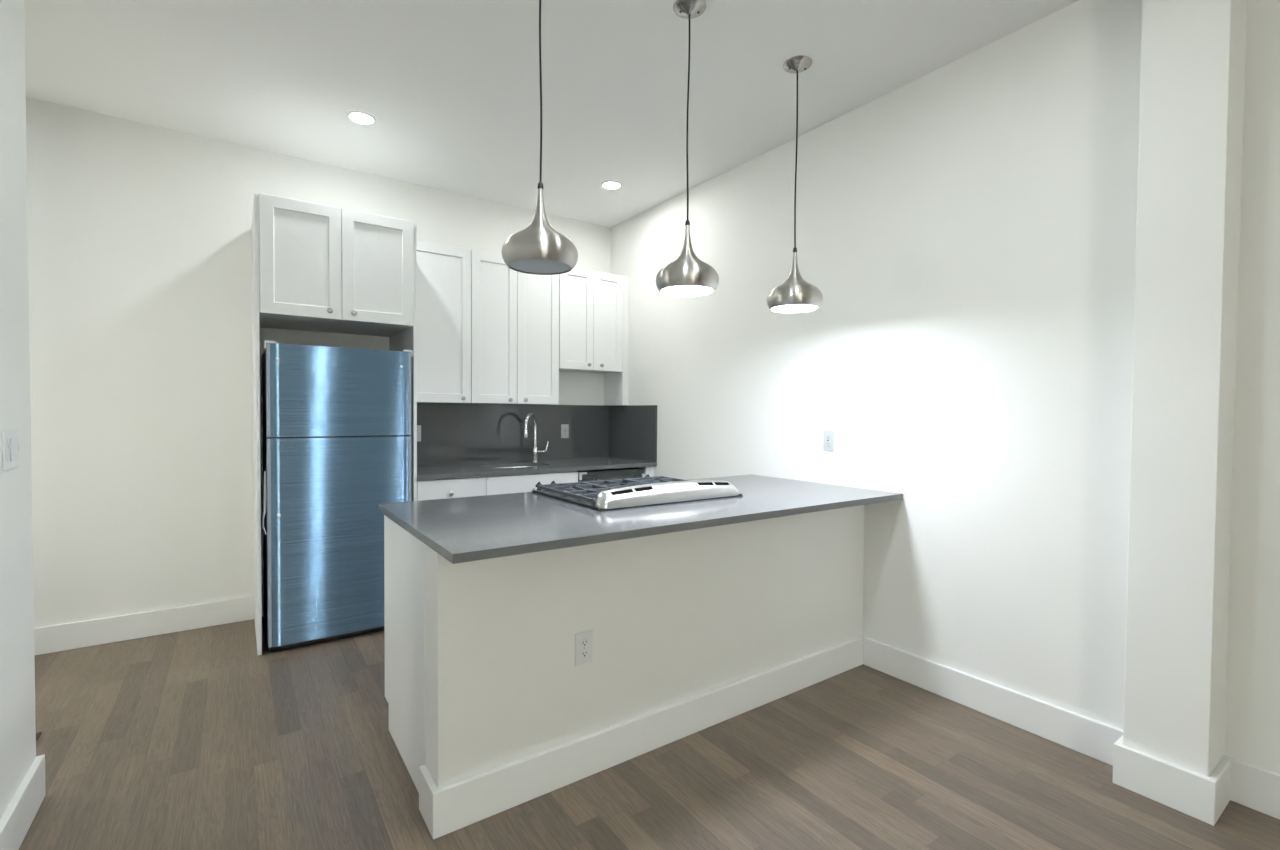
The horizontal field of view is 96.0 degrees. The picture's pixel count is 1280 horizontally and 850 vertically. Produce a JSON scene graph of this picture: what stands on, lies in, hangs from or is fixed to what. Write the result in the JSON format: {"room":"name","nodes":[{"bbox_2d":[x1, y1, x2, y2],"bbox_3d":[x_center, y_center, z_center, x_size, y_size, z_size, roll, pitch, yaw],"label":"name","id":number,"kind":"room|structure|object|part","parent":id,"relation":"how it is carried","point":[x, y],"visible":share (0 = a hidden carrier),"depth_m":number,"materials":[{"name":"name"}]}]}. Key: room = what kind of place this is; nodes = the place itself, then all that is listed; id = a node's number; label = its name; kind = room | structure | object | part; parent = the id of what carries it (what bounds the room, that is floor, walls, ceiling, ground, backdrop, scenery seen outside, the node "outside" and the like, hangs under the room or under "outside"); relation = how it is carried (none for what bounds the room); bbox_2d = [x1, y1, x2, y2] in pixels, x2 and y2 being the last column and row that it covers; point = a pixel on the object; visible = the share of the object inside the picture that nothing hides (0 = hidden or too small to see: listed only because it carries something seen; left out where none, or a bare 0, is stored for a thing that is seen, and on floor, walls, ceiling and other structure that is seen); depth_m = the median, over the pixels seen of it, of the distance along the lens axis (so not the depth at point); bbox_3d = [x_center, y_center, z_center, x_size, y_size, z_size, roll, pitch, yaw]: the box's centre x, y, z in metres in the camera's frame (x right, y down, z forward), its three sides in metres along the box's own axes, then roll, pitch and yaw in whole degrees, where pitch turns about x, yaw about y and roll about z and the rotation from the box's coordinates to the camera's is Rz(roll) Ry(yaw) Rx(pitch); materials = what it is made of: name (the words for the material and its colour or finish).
{"room":"kitchen","nodes":[
{"label":"kitchen","id":0,"kind":"room"},
{"bbox_2d":[0,0,35,818],"bbox_3d":[-0.396,-0.143,-0.516,0.125,2.913,5.801,0,2,-35],"label":"wall","id":1,"kind":"structure","parent":0,"point":[17,657],"depth_m":1.76,"materials":[{"name":"paint"}]},
{"bbox_2d":[2,429,19,470],"bbox_3d":[-1.872,0.073,1.718,0.011,0.116,0.128,0,2,-35],"label":"light switch","id":2,"kind":"object","parent":1,"relation":"attached to","point":[10,440],"visible":1,"depth_m":1.70,"materials":[{"name":"white plastic"}]},
{"bbox_2d":[0,754,45,849],"bbox_3d":[-0.347,1.241,-0.443,0.021,0.142,5.801,0,2,-35],"label":"baseboard","id":3,"kind":"structure","parent":1,"relation":"attached to","point":[15,822],"depth_m":1.75,"materials":[{"name":"paint"}]},
{"bbox_2d":[26,97,610,627],"bbox_3d":[-2.172,-0.253,3.823,5.150,2.913,0.150,0,2,-35],"label":"wall","id":4,"kind":"structure","parent":0,"point":[140,234],"depth_m":3.31,"materials":[{"name":"paint"}]},
{"bbox_2d":[34,596,253,654],"bbox_3d":[-3.264,1.143,2.993,2.093,0.142,0.021,0,2,-35],"label":"baseboard","id":5,"kind":"structure","parent":4,"relation":"attached to","point":[80,634],"depth_m":3.27,"materials":[{"name":"paint"}]},
{"bbox_2d":[259,193,413,336],"bbox_3d":[-1.856,-0.908,3.495,0.772,0.621,0.718,0,2,-35],"label":"upper cabinet","id":6,"kind":"object","parent":4,"relation":"attached to","point":[323,268],"visible":0.98,"depth_m":3.22,"materials":[{"name":"paint"}]},
{"bbox_3d":[-1.829,-0.899,3.120,0.381,0.620,0.020,0,2,-35],"label":"door","id":7,"kind":"part","parent":6,"relation":"part of","materials":[{"name":"paint"}]},
{"bbox_3d":[-1.514,-0.902,3.340,0.383,0.620,0.020,0,2,-35],"label":"door","id":8,"kind":"part","parent":6,"relation":"part of","materials":[{"name":"paint"}]},
{"bbox_2d":[417,241,470,402],"bbox_3d":[-1.448,-0.692,4.025,0.458,1.071,0.326,0,2,-35],"label":"upper cabinet","id":9,"kind":"object","parent":4,"relation":"attached to","point":[443,272],"visible":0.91,"depth_m":3.94,"materials":[{"name":"paint"}]},
{"bbox_2d":[417,403,608,464],"bbox_3d":[-0.996,0.074,4.550,1.792,0.474,0.020,0,2,-35],"label":"backsplash","id":10,"kind":"structure","parent":4,"relation":"attached to","point":[451,433],"depth_m":4.50,"materials":[{"name":"stone"}]},
{"bbox_2d":[417,425,420,440],"bbox_3d":[-1.597,0.060,4.111,0.070,0.115,0.009,0,2,-35],"label":"outlet","id":11,"kind":"object","parent":10,"relation":"attached to","point":[418,426],"visible":0.33,"depth_m":4.12,"materials":[{"name":"grey plastic"}]},
{"bbox_2d":[561,424,568,437],"bbox_3d":[-0.623,0.052,4.792,0.070,0.115,0.009,0,2,-35],"label":"outlet","id":12,"kind":"object","parent":10,"relation":"attached to","point":[564,427],"visible":1,"depth_m":4.79,"materials":[{"name":"grey plastic"}]},
{"bbox_2d":[563,427,566,434],"bbox_3d":[-0.622,0.052,4.790,0.033,0.066,0.003,0,2,-35],"label":"socket","id":13,"kind":"object","parent":12,"relation":"attached to","point":[564,428],"depth_m":4.79,"materials":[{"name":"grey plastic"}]},
{"bbox_2d":[471,250,558,403],"bbox_3d":[-0.979,-0.695,4.353,0.685,1.071,0.326,0,2,-35],"label":"upper cabinet","id":14,"kind":"object","parent":4,"relation":"attached to","point":[515,314],"visible":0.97,"depth_m":4.22,"materials":[{"name":"paint"}]},
{"bbox_3d":[-1.048,-0.691,4.151,0.339,1.070,0.020,0,2,-35],"label":"door","id":15,"kind":"part","parent":14,"relation":"part of","materials":[{"name":"paint"}]},
{"bbox_3d":[-0.767,-0.693,4.347,0.340,1.070,0.020,0,2,-35],"label":"door","id":16,"kind":"part","parent":14,"relation":"part of","materials":[{"name":"paint"}]},
{"bbox_2d":[559,267,628,404],"bbox_3d":[-0.433,-0.700,4.734,0.646,1.070,0.326,0,2,-35],"label":"upper cabinet","id":17,"kind":"object","parent":4,"relation":"attached to","point":[593,305],"visible":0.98,"depth_m":4.63,"materials":[{"name":"paint"}]},
{"bbox_3d":[-0.499,-0.834,4.530,0.298,0.792,0.020,0,2,-35],"label":"door","id":18,"kind":"part","parent":17,"relation":"part of","materials":[{"name":"paint"}]},
{"bbox_3d":[-0.261,-0.836,4.697,0.277,0.792,0.020,0,2,-35],"label":"door","id":19,"kind":"part","parent":17,"relation":"part of","materials":[{"name":"paint"}]},
{"bbox_3d":[-0.201,-0.703,4.913,0.062,1.070,0.298,0,2,-35],"label":"panel","id":20,"kind":"part","parent":17,"relation":"part of","materials":[{"name":"paint"}]},
{"bbox_2d":[24,0,1078,227],"bbox_3d":[0.002,-1.674,0.696,5.150,0.100,7.700,0,2,-35],"label":"ceiling","id":21,"kind":"structure","parent":0,"point":[451,88],"depth_m":2.76,"materials":[{"name":"paint"}]},
{"bbox_2d":[346,111,375,124],"bbox_3d":[-1.534,-1.687,3.175,0.148,0.006,0.148,0,2,-35],"label":"recessed light","id":22,"kind":"object","parent":21,"relation":"in","point":[362,118],"visible":1,"depth_m":3.17,"materials":[{"name":"paint"}]},
{"bbox_2d":[501,0,577,274],"bbox_3d":[-0.332,-1.092,1.931,0.254,1.123,0.254,0,2,-35],"label":"pendant lamp","id":23,"kind":"object","parent":21,"relation":"hanging from","point":[537,249],"visible":1,"depth_m":1.88,"materials":[{"name":"silver metal"}]},
{"bbox_3d":[-0.336,-0.663,1.941,0.254,0.264,0.254,0,2,-35],"label":"lamp shade","id":24,"kind":"part","parent":23,"relation":"part of","materials":[{"name":"silver metal"}]},
{"bbox_2d":[509,259,570,273],"bbox_3d":[-0.337,-0.535,1.944,0.212,0.006,0.212,0,2,-35],"label":"diffuser","id":25,"kind":"object","parent":23,"relation":"attached to","point":[529,266],"depth_m":1.93,"materials":[{"name":"grey glass"}]},
{"bbox_3d":[-0.332,-1.218,1.929,0.012,0.815,0.009,0,1,-12],"label":"cord","id":26,"kind":"part","parent":23,"relation":"part of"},
{"bbox_2d":[601,181,621,189],"bbox_3d":[-0.202,-1.698,4.085,0.148,0.006,0.148,0,2,-35],"label":"recessed light","id":27,"kind":"object","parent":21,"relation":"in","point":[612,185],"visible":1,"depth_m":4.09,"materials":[{"name":"paint"}]},
{"bbox_2d":[655,0,718,296],"bbox_3d":[0.192,-1.096,2.298,0.254,1.123,0.254,0,2,-35],"label":"pendant lamp","id":28,"kind":"object","parent":21,"relation":"hanging from","point":[687,275],"visible":1,"depth_m":2.25,"materials":[{"name":"silver metal"}]},
{"bbox_3d":[0.189,-0.667,2.307,0.254,0.264,0.254,0,2,-35],"label":"lamp shade","id":29,"kind":"part","parent":28,"relation":"part of","materials":[{"name":"silver metal"}]},
{"bbox_2d":[661,286,712,295],"bbox_3d":[0.188,-0.539,2.310,0.212,0.006,0.212,0,2,-35],"label":"diffuser","id":30,"kind":"object","parent":28,"relation":"attached to","point":[667,290],"depth_m":2.30,"materials":[{"name":"white"}]},
{"bbox_3d":[0.192,-1.222,2.295,0.012,0.815,0.008,0,1,-12],"label":"cord","id":31,"kind":"part","parent":28,"relation":"part of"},
{"bbox_2d":[766,55,822,312],"bbox_3d":[0.721,-1.100,2.667,0.254,1.123,0.254,0,2,-35],"label":"pendant lamp","id":32,"kind":"object","parent":21,"relation":"hanging from","point":[794,295],"visible":1,"depth_m":2.62,"materials":[{"name":"silver metal"}]},
{"bbox_3d":[0.718,-0.671,2.677,0.254,0.264,0.254,0,2,-35],"label":"lamp shade","id":33,"kind":"part","parent":32,"relation":"part of","materials":[{"name":"silver metal"}]},
{"bbox_2d":[772,305,816,311],"bbox_3d":[0.717,-0.544,2.680,0.212,0.006,0.212,0,2,-35],"label":"diffuser","id":34,"kind":"object","parent":32,"relation":"attached to","point":[776,308],"depth_m":2.68,"materials":[{"name":"white"}]},
{"bbox_3d":[0.722,-1.227,2.666,0.011,0.815,0.011,1,2,33],"label":"cord","id":35,"kind":"part","parent":32,"relation":"part of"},
{"bbox_2d":[425,505,863,787],"bbox_3d":[0.233,0.809,2.457,2.185,0.886,0.146,0,2,-35],"label":"wall","id":36,"kind":"structure","parent":0,"point":[673,617],"depth_m":2.14,"materials":[{"name":"paint"}]},
{"bbox_2d":[575,630,592,665],"bbox_3d":[-0.200,0.796,2.059,0.070,0.115,0.009,0,2,-35],"label":"outlet","id":37,"kind":"object","parent":36,"relation":"attached to","point":[583,640],"visible":1,"depth_m":2.06,"materials":[{"name":"white plastic"}]},
{"bbox_2d":[580,650,588,656],"bbox_3d":[-0.198,0.816,2.058,0.033,0.023,0.004,0,2,-35],"label":"socket","id":38,"kind":"object","parent":37,"relation":"attached to","point":[583,653],"depth_m":2.06,"materials":[{"name":"white plastic"}]},
{"bbox_2d":[580,639,588,646],"bbox_3d":[-0.198,0.777,2.057,0.033,0.023,0.004,0,2,-35],"label":"socket","id":39,"kind":"object","parent":37,"relation":"attached to","point":[583,642],"depth_m":2.06,"materials":[{"name":"white plastic"}]},
{"bbox_2d":[419,636,864,839],"bbox_3d":[0.228,1.182,2.450,2.206,0.142,0.167,0,2,-35],"label":"baseboard","id":40,"kind":"structure","parent":36,"relation":"attached to","point":[447,809],"depth_m":2.12,"materials":[{"name":"paint"}]},
{"bbox_2d":[19,617,1279,849],"bbox_3d":[-0.021,1.328,0.763,5.150,0.080,7.700,0,2,-35],"label":"floor","id":41,"kind":"structure","parent":0,"point":[193,739],"depth_m":2.06,"materials":[{"name":"brown wood"}]},
{"bbox_2d":[36,732,41,741],"bbox_3d":[-2.455,1.234,2.198,0.225,0.008,0.115,0,2,-35],"label":"floor vent","id":42,"kind":"object","parent":41,"relation":"in","point":[38,734],"visible":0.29,"depth_m":2.28,"materials":[{"name":"metal"}]},
{"bbox_2d":[251,193,261,654],"bbox_3d":[-2.201,-0.001,3.307,0.019,2.432,0.671,0,2,-35],"label":"end panel","id":43,"kind":"object","parent":41,"relation":"on","point":[255,216],"visible":1,"depth_m":3.05,"materials":[{"name":"paint"}]},
{"bbox_2d":[262,341,412,651],"bbox_3d":[-1.857,0.381,3.505,0.754,1.664,0.679,0,2,-35],"label":"refrigerator","id":44,"kind":"object","parent":41,"relation":"on","point":[337,421],"visible":0.88,"depth_m":3.20,"materials":[{"name":"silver metal"}]},
{"bbox_3d":[-1.674,-0.186,3.249,0.722,0.492,0.058,0,2,-35],"label":"freezer door","id":45,"kind":"part","parent":44,"relation":"part of","materials":[{"name":"silver metal"}]},
{"bbox_3d":[-1.680,0.623,3.267,0.722,1.105,0.058,0,2,-35],"label":"fridge door","id":46,"kind":"part","parent":44,"relation":"part of","materials":[{"name":"silver metal"}]},
{"bbox_2d":[389,222,416,500],"bbox_3d":[-1.551,-0.006,3.761,0.019,2.432,0.671,0,2,-35],"label":"end panel","id":47,"kind":"object","parent":41,"relation":"on","point":[406,339],"visible":0.24,"depth_m":3.49,"materials":[{"name":"paint"}]},
{"bbox_2d":[384,515,424,792],"bbox_3d":[-0.619,0.805,2.353,0.673,0.885,0.658,0,2,-35],"label":"base cabinet","id":48,"kind":"object","parent":41,"relation":"on","point":[404,554],"visible":0.26,"depth_m":2.10,"materials":[{"name":"paint"}]},
{"bbox_2d":[417,476,485,500],"bbox_3d":[-1.365,0.767,3.900,0.433,0.883,0.692,0,2,-35],"label":"base cabinet","id":49,"kind":"object","parent":41,"relation":"on","point":[430,489],"visible":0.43,"depth_m":3.62,"materials":[{"name":"paint"}]},
{"bbox_2d":[417,457,656,479],"bbox_3d":[-0.797,0.305,4.268,1.792,0.028,0.680,0,2,-35],"label":"countertop","id":50,"kind":"structure","parent":49,"relation":"on","point":[458,470],"depth_m":4.12,"materials":[{"name":"grey stone"}]},
{"bbox_2d":[524,413,548,461],"bbox_3d":[-0.825,0.096,4.431,0.102,0.381,0.286,1,1,27],"label":"faucet","id":51,"kind":"object","parent":50,"relation":"on","point":[535,451],"visible":1,"depth_m":4.48,"materials":[{"name":"silver metal"}]},
{"bbox_3d":[-0.835,0.042,4.400,0.025,0.271,0.223,1,1,10],"label":"spout","id":52,"kind":"part","parent":51,"relation":"part of","materials":[{"name":"silver metal"}]},
{"bbox_3d":[-0.758,0.174,4.522,0.086,0.091,0.020,0,1,-20],"label":"lever","id":53,"kind":"part","parent":51,"relation":"part of","materials":[{"name":"silver metal"}]},
{"bbox_2d":[485,471,577,494],"bbox_3d":[-0.908,0.763,4.219,0.680,0.883,0.692,0,2,-35],"label":"base cabinet","id":54,"kind":"object","parent":41,"relation":"on","point":[515,483],"visible":0.05,"depth_m":3.90,"materials":[{"name":"paint"}]},
{"bbox_2d":[578,467,644,481],"bbox_3d":[-0.383,0.766,4.587,0.590,0.868,0.634,0,2,-35],"label":"dishwasher","id":55,"kind":"object","parent":41,"relation":"on","point":[617,473],"visible":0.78,"depth_m":4.32,"materials":[{"name":"metal"}]},
{"bbox_2d":[531,474,742,511],"bbox_3d":[-0.048,0.743,2.789,0.780,0.998,0.730,0,2,-35],"label":"gas range","id":56,"kind":"object","parent":41,"relation":"on","point":[635,492],"visible":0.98,"depth_m":2.53,"materials":[{"name":"metal"}]},
{"bbox_3d":[-0.226,0.360,3.040,0.754,0.120,0.099,0,2,-35],"label":"control panel","id":57,"kind":"part","parent":56,"relation":"part of","materials":[{"name":"metal"}]},
{"bbox_3d":[0.144,0.290,2.510,0.762,0.078,0.072,0,2,-35],"label":"vent trim","id":58,"kind":"part","parent":56,"relation":"part of","materials":[{"name":"metal"}]},
{"bbox_2d":[639,466,653,476],"bbox_3d":[0.001,0.761,4.627,0.078,0.883,0.266,0,2,-35],"label":"filler panel","id":59,"kind":"object","parent":41,"relation":"on","point":[649,470],"visible":0.18,"depth_m":4.51,"materials":[{"name":"paint"}]},
{"bbox_3d":[0.590,0.796,3.198,0.749,0.885,0.658,0,2,-35],"label":"base cabinet","id":60,"kind":"object","parent":41,"relation":"on","visible":0},
{"bbox_2d":[378,475,902,563],"bbox_3d":[0.100,0.348,2.624,2.205,0.028,1.017,0,2,-35],"label":"countertop","id":61,"kind":"structure","parent":60,"relation":"on","point":[461,529],"depth_m":2.19,"materials":[{"name":"grey stone"}]},
{"bbox_2d":[610,0,1141,729],"bbox_3d":[0.900,-0.226,3.660,0.300,2.913,3.639,0,2,-35],"label":"wall","id":62,"kind":"structure","parent":0,"point":[966,231],"depth_m":2.63,"materials":[{"name":"paint"}]},
{"bbox_2d":[609,405,656,461],"bbox_3d":[-0.069,0.061,4.770,0.020,0.446,0.680,0,2,-35],"label":"backsplash","id":63,"kind":"structure","parent":62,"relation":"attached to","point":[632,428],"depth_m":4.73,"materials":[{"name":"stone"}]},
{"bbox_2d":[823,430,833,450],"bbox_3d":[1.043,0.085,3.189,0.009,0.115,0.070,0,2,-35],"label":"outlet","id":64,"kind":"object","parent":62,"relation":"attached to","point":[828,435],"visible":1,"depth_m":3.19,"materials":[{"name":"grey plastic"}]},
{"bbox_2d":[826,434,830,445],"bbox_3d":[1.041,0.085,3.188,0.003,0.066,0.033,0,2,-35],"label":"socket","id":65,"kind":"object","parent":64,"relation":"attached to","point":[828,436],"depth_m":3.18,"materials":[{"name":"grey plastic"}]},
{"bbox_2d":[863,637,1279,825],"bbox_3d":[2.552,1.231,1.009,0.239,0.142,4.860,0,2,-35],"label":"baseboard","id":66,"kind":"structure","parent":62,"relation":"attached to","point":[1093,738],"depth_m":2.17,"materials":[{"name":"paint"}]},
{"bbox_2d":[1123,0,1246,776],"bbox_3d":[1.955,-0.182,2.044,0.423,2.913,0.219,0,2,-35],"label":"column","id":67,"kind":"structure","parent":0,"point":[1193,52],"depth_m":1.91,"materials":[{"name":"paint"}]},
{"bbox_2d":[1224,0,1279,773],"bbox_3d":[3.122,-0.141,0.566,0.205,2.913,3.542,0,2,-35],"label":"wall","id":68,"kind":"structure","parent":0,"point":[1252,717],"depth_m":1.92,"materials":[{"name":"paint"}]}
]}

